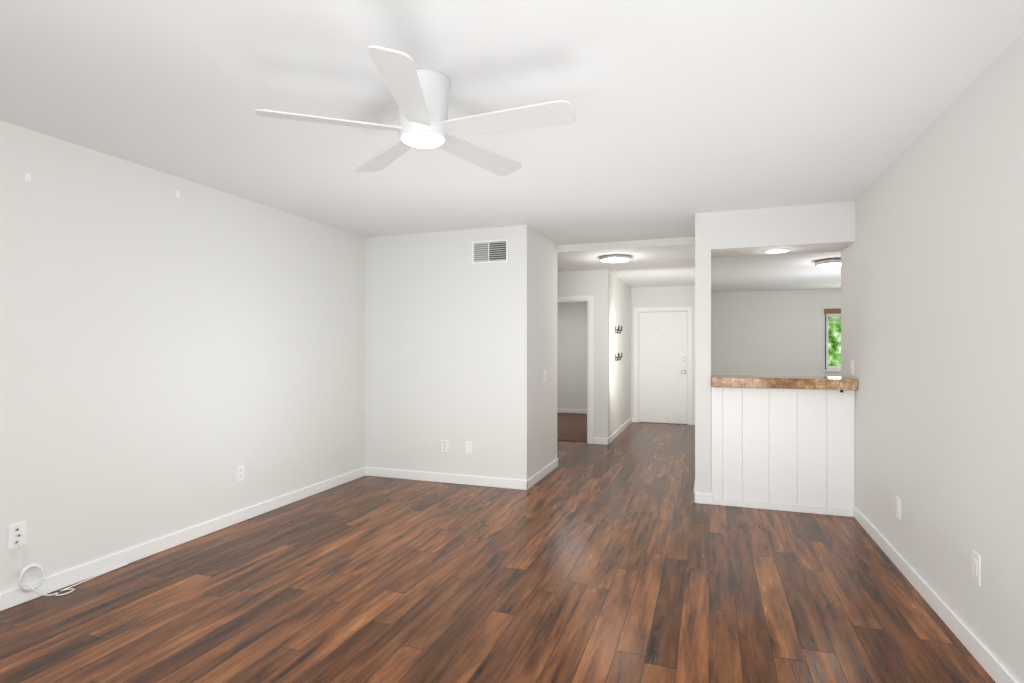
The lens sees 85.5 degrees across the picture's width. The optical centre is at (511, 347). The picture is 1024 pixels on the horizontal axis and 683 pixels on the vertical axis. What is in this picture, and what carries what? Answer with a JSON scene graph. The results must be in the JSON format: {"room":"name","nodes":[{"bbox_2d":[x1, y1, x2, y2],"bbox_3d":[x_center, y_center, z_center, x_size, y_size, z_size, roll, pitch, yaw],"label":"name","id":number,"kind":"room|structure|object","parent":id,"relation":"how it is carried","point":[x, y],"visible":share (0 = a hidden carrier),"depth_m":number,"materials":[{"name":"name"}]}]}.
{"room":"empty living room","nodes":[
{"label":"empty living room","id":0,"kind":"room"},
{"bbox_2d":[0,120,364,592],"bbox_3d":[-1.495,0.086,5.886,0.120,2.440,11.750,0,0,20],"label":"wall","id":1,"kind":"structure","parent":0,"point":[170,361],"depth_m":3.51,"materials":[{"name":"white paint"}]},
{"bbox_2d":[8,521,25,549],"bbox_3d":[-2.515,0.954,2.818,0.012,0.120,0.076,0,0,20],"label":"outlet","id":2,"kind":"object","parent":1,"relation":"attached to","point":[16,532],"visible":1,"depth_m":2.81,"materials":[{"name":"white plastic"}]},
{"bbox_2d":[17,542,127,595],"bbox_3d":[-2.369,1.145,3.058,0.102,0.320,0.564,0,0,20],"label":"cord","id":3,"kind":"object","parent":2,"relation":"attached to","point":[20,584],"visible":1,"depth_m":2.87,"materials":[{"name":"white plastic"}]},
{"bbox_2d":[25,173,179,196],"bbox_3d":[-2.360,-0.953,3.271,0.001,0.177,0.882,0,0,20],"label":"wall","id":4,"kind":"structure","parent":1,"relation":"attached to","point":[27,176],"depth_m":2.87,"materials":[{"name":"white paint"}]},
{"bbox_2d":[0,467,367,610],"bbox_3d":[-2.429,1.262,3.060,0.013,0.088,5.560,0,0,20],"label":"baseboard","id":5,"kind":"structure","parent":1,"relation":"attached to","point":[13,597],"depth_m":3.52,"materials":[{"name":"white wood"}]},
{"bbox_2d":[236,464,243,481],"bbox_3d":[-2.040,0.939,4.161,0.008,0.118,0.072,0,0,20],"label":"electrical outlet","id":6,"kind":"object","parent":1,"relation":"attached to","point":[239,472],"visible":1,"depth_m":4.15,"materials":[{"name":"white plastic"}]},
{"bbox_2d":[368,467,531,489],"bbox_3d":[-0.666,1.262,5.377,1.723,0.088,0.013,0,0,20],"label":"baseboard","id":7,"kind":"structure","parent":1,"relation":"attached to","point":[378,472],"depth_m":5.34,"materials":[{"name":"white wood"}]},
{"bbox_2d":[365,225,556,479],"bbox_3d":[-0.501,0.086,5.904,1.740,2.440,1.090,0,0,20],"label":"wall","id":8,"kind":"structure","parent":0,"point":[460,348],"depth_m":5.39,"materials":[{"name":"white paint"}]},
{"bbox_2d":[441,440,447,451],"bbox_3d":[-0.653,0.952,5.373,0.072,0.118,0.012,0,0,20],"label":"outlet","id":9,"kind":"object","parent":8,"relation":"attached to","point":[444,445],"visible":1,"depth_m":5.37,"materials":[{"name":"white plastic"}]},
{"bbox_2d":[465,441,471,453],"bbox_3d":[-0.412,0.952,5.289,0.072,0.118,0.008,0,0,20],"label":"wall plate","id":10,"kind":"object","parent":8,"relation":"attached to","point":[468,447],"visible":1,"depth_m":5.29,"materials":[{"name":"white plastic"}]},
{"bbox_2d":[472,239,507,263],"bbox_3d":[-0.209,-0.906,5.210,0.365,0.215,0.021,0,0,20],"label":"air vent grille","id":11,"kind":"object","parent":8,"relation":"attached to","point":[490,251],"visible":1,"depth_m":5.21,"materials":[{"name":"white metal"}]},
{"bbox_2d":[0,422,995,682],"bbox_3d":[1.539,1.356,4.807,6.720,0.100,11.910,0,0,20],"label":"floor","id":12,"kind":"structure","parent":0,"point":[622,558],"depth_m":2.90,"materials":[{"name":"brown wood"}]},
{"bbox_2d":[531,458,557,485],"bbox_3d":[0.328,1.262,5.620,0.013,0.088,1.070,0,0,20],"label":"baseboard","id":13,"kind":"structure","parent":12,"relation":"on","point":[545,471],"depth_m":5.60,"materials":[{"name":"white wood"}]},
{"bbox_2d":[713,499,853,516],"bbox_3d":[2.156,1.284,4.450,1.023,0.045,0.015,0,0,20],"label":"baseboard","id":14,"kind":"structure","parent":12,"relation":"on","point":[846,513],"depth_m":4.43,"materials":[{"name":"white wood"}]},
{"bbox_2d":[0,0,1023,244],"bbox_3d":[1.539,-1.194,4.807,6.720,0.120,11.910,0,0,20],"label":"ceiling","id":15,"kind":"structure","parent":0,"point":[686,110],"depth_m":2.48,"materials":[{"name":"white paint"}]},
{"bbox_2d":[254,45,575,175],"bbox_3d":[-0.336,-1.001,2.352,1.219,0.266,1.270,0,0,20],"label":"ceiling fan","id":16,"kind":"object","parent":15,"relation":"hanging from","point":[421,97],"visible":1,"depth_m":2.26,"materials":[{"name":"white"}]},
{"bbox_2d":[711,201,854,257],"bbox_3d":[2.239,-0.979,4.686,1.049,0.310,0.490,0,0,20],"label":"soffit","id":17,"kind":"structure","parent":15,"relation":"attached to","point":[816,228],"depth_m":4.47,"materials":[{"name":"white paint"}]},
{"bbox_2d":[763,248,790,252],"bbox_3d":[2.239,-0.820,4.686,0.210,0.008,0.210,0,0,20],"label":"recessed light","id":18,"kind":"object","parent":17,"relation":"attached to","point":[779,250],"visible":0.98,"depth_m":4.64,"materials":[{"name":"white glass"}]},
{"bbox_2d":[557,412,586,441],"bbox_3d":[0.854,1.300,9.455,1.915,0.012,3.210,0,0,20],"label":"floor","id":19,"kind":"structure","parent":0,"point":[571,426],"depth_m":9.01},
{"bbox_2d":[557,302,586,409],"bbox_3d":[1.412,0.086,11.024,2.155,2.440,0.120,0,0,20],"label":"wall","id":20,"kind":"structure","parent":0,"point":[572,355],"depth_m":11.02,"materials":[{"name":"white paint"}]},
{"bbox_2d":[557,409,586,413],"bbox_3d":[1.392,1.262,10.961,1.860,0.088,0.013,0,0,20],"label":"baseboard","id":21,"kind":"structure","parent":20,"relation":"attached to","point":[571,411],"depth_m":11.01,"materials":[{"name":"white wood"}]},
{"bbox_2d":[557,269,608,437],"bbox_3d":[0.353,0.086,7.866,2.035,2.440,0.120,0,0,20],"label":"wall","id":22,"kind":"structure","parent":0,"point":[595,283],"depth_m":7.52,"materials":[{"name":"white paint"}]},
{"bbox_2d":[557,295,592,443],"bbox_3d":[0.685,0.295,7.748,0.924,2.022,0.148,0,0,20],"label":"door frame","id":23,"kind":"structure","parent":22,"relation":"attached to","point":[588,299],"depth_m":7.54,"materials":[{"name":"white wood"}]},
{"bbox_2d":[609,271,630,436],"bbox_3d":[1.679,0.086,8.738,0.120,2.440,2.410,0,0,20],"label":"wall","id":24,"kind":"structure","parent":0,"point":[619,370],"depth_m":8.45,"materials":[{"name":"white paint"}]},
{"bbox_2d":[615,353,621,360],"bbox_3d":[1.571,0.129,8.155,0.066,0.110,0.292,0,0,20],"label":"hook rail","id":25,"kind":"object","parent":24,"relation":"attached to","point":[618,357],"visible":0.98,"depth_m":8.03,"materials":[{"name":"black metal"}]},
{"bbox_2d":[615,325,621,332],"bbox_3d":[1.571,-0.272,8.155,0.066,0.110,0.292,0,0,20],"label":"hook rail","id":26,"kind":"object","parent":24,"relation":"attached to","point":[618,329],"visible":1,"depth_m":8.03,"materials":[{"name":"black metal"}]},
{"bbox_2d":[607,417,633,444],"bbox_3d":[1.709,1.262,8.593,0.035,0.088,2.423,0,0,20],"label":"baseboard","id":27,"kind":"structure","parent":24,"relation":"attached to","point":[607,441],"depth_m":8.36,"materials":[{"name":"white wood"}]},
{"bbox_2d":[557,237,694,287],"bbox_3d":[1.034,-1.097,8.027,3.210,0.075,3.940,0,0,20],"label":"ceiling","id":28,"kind":"structure","parent":0,"point":[661,262],"depth_m":6.71,"materials":[{"name":"white paint"}]},
{"bbox_2d":[599,254,630,262],"bbox_3d":[1.200,-1.034,6.451,0.360,0.049,0.360,0,0,20],"label":"ceiling light","id":29,"kind":"object","parent":28,"relation":"attached to","point":[616,258],"visible":1,"depth_m":6.34,"materials":[{"name":"white glass"}]},
{"bbox_2d":[631,285,694,419],"bbox_3d":[2.675,0.086,9.598,1.421,2.440,0.120,0,0,20],"label":"wall","id":30,"kind":"structure","parent":0,"point":[672,296],"depth_m":9.56,"materials":[{"name":"white paint"}]},
{"bbox_2d":[639,311,686,423],"bbox_3d":[2.605,0.338,9.575,0.803,1.921,0.114,0,0,20],"label":"entry door","id":31,"kind":"structure","parent":30,"relation":"in","point":[662,367],"depth_m":9.59,"materials":[{"name":"white wood"}]},
{"bbox_2d":[634,306,691,424],"bbox_3d":[2.618,0.300,9.611,0.969,2.012,0.134,0,0,20],"label":"door frame","id":32,"kind":"structure","parent":30,"relation":"attached to","point":[688,309],"depth_m":9.54,"materials":[{"name":"white wood"}]},
{"bbox_2d":[695,212,710,493],"bbox_3d":[2.434,0.086,6.988,0.126,2.440,4.960,0,0,20],"label":"wall","id":33,"kind":"structure","parent":0,"point":[702,352],"depth_m":4.65,"materials":[{"name":"white paint"}]},
{"bbox_2d":[693,483,699,502],"bbox_3d":[2.367,1.262,7.005,0.013,0.088,4.973,0,0,20],"label":"baseboard","id":34,"kind":"structure","parent":33,"relation":"attached to","point":[695,495],"depth_m":4.66,"materials":[{"name":"white wood"}]},
{"bbox_2d":[711,289,840,376],"bbox_3d":[4.830,0.086,8.906,3.104,2.440,0.120,0,0,20],"label":"wall","id":35,"kind":"structure","parent":0,"point":[769,333],"depth_m":9.05,"materials":[{"name":"white paint"}]},
{"bbox_2d":[711,252,840,292],"bbox_3d":[3.993,-1.034,6.731,2.984,0.200,4.540,0,0,20],"label":"ceiling","id":36,"kind":"structure","parent":0,"point":[771,273],"depth_m":6.95,"materials":[{"name":"white paint"}]},
{"bbox_2d":[815,258,840,267],"bbox_3d":[3.425,-0.902,5.904,0.340,0.064,0.340,0,0,20],"label":"kitchen ceiling light","id":37,"kind":"object","parent":36,"relation":"attached to","point":[829,263],"visible":0.69,"depth_m":5.82,"materials":[{"name":"white glass"}]},
{"bbox_2d":[711,386,854,510],"bbox_3d":[2.182,0.815,4.524,1.045,0.983,0.114,0,0,20],"label":"wall","id":38,"kind":"structure","parent":0,"point":[778,504],"depth_m":4.47,"materials":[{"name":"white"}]},
{"bbox_2d":[711,375,857,389],"bbox_3d":[2.191,0.280,4.549,1.041,0.083,0.400,0,0,20],"label":"countertop","id":39,"kind":"structure","parent":38,"relation":"on","point":[793,382],"depth_m":4.37,"materials":[{"name":"stone"}]},
{"bbox_2d":[841,32,1023,682],"bbox_3d":[1.827,0.086,1.781,0.120,2.440,6.240,0,0,20],"label":"wall","id":40,"kind":"structure","parent":0,"point":[932,301],"depth_m":2.57,"materials":[{"name":"white paint"}]},
{"bbox_2d":[850,360,853,374],"bbox_3d":[2.671,0.156,4.362,0.017,0.118,0.072,0,0,20],"label":"light switch","id":41,"kind":"object","parent":40,"relation":"attached to","point":[852,367],"visible":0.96,"depth_m":4.34,"materials":[{"name":"white plastic"}]},
{"bbox_2d":[896,496,900,519],"bbox_3d":[2.298,0.952,3.297,0.008,0.125,0.072,0,0,20],"label":"electrical outlet","id":42,"kind":"object","parent":40,"relation":"attached to","point":[898,507],"visible":0.98,"depth_m":3.28,"materials":[{"name":"white plastic"}]},
{"bbox_2d":[853,506,1018,682],"bbox_3d":[1.702,1.262,1.629,0.013,0.088,5.630,0,0,20],"label":"baseboard","id":43,"kind":"structure","parent":40,"relation":"attached to","point":[996,670],"depth_m":2.64,"materials":[{"name":"white wood"}]},
{"bbox_2d":[972,550,980,585],"bbox_3d":[1.957,0.928,2.338,0.008,0.125,0.072,0,0,20],"label":"electrical outlet","id":44,"kind":"object","parent":40,"relation":"attached to","point":[976,568],"visible":1,"depth_m":2.32,"materials":[{"name":"white plastic"}]},
{"label":"outside","id":45,"kind":"structure","parent":0,"visible":0},
{"bbox_2d":[824,309,840,371],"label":"window","id":46,"kind":"structure","parent":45,"point":[834,344],"depth_m":9.16,"materials":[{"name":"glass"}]}
]}

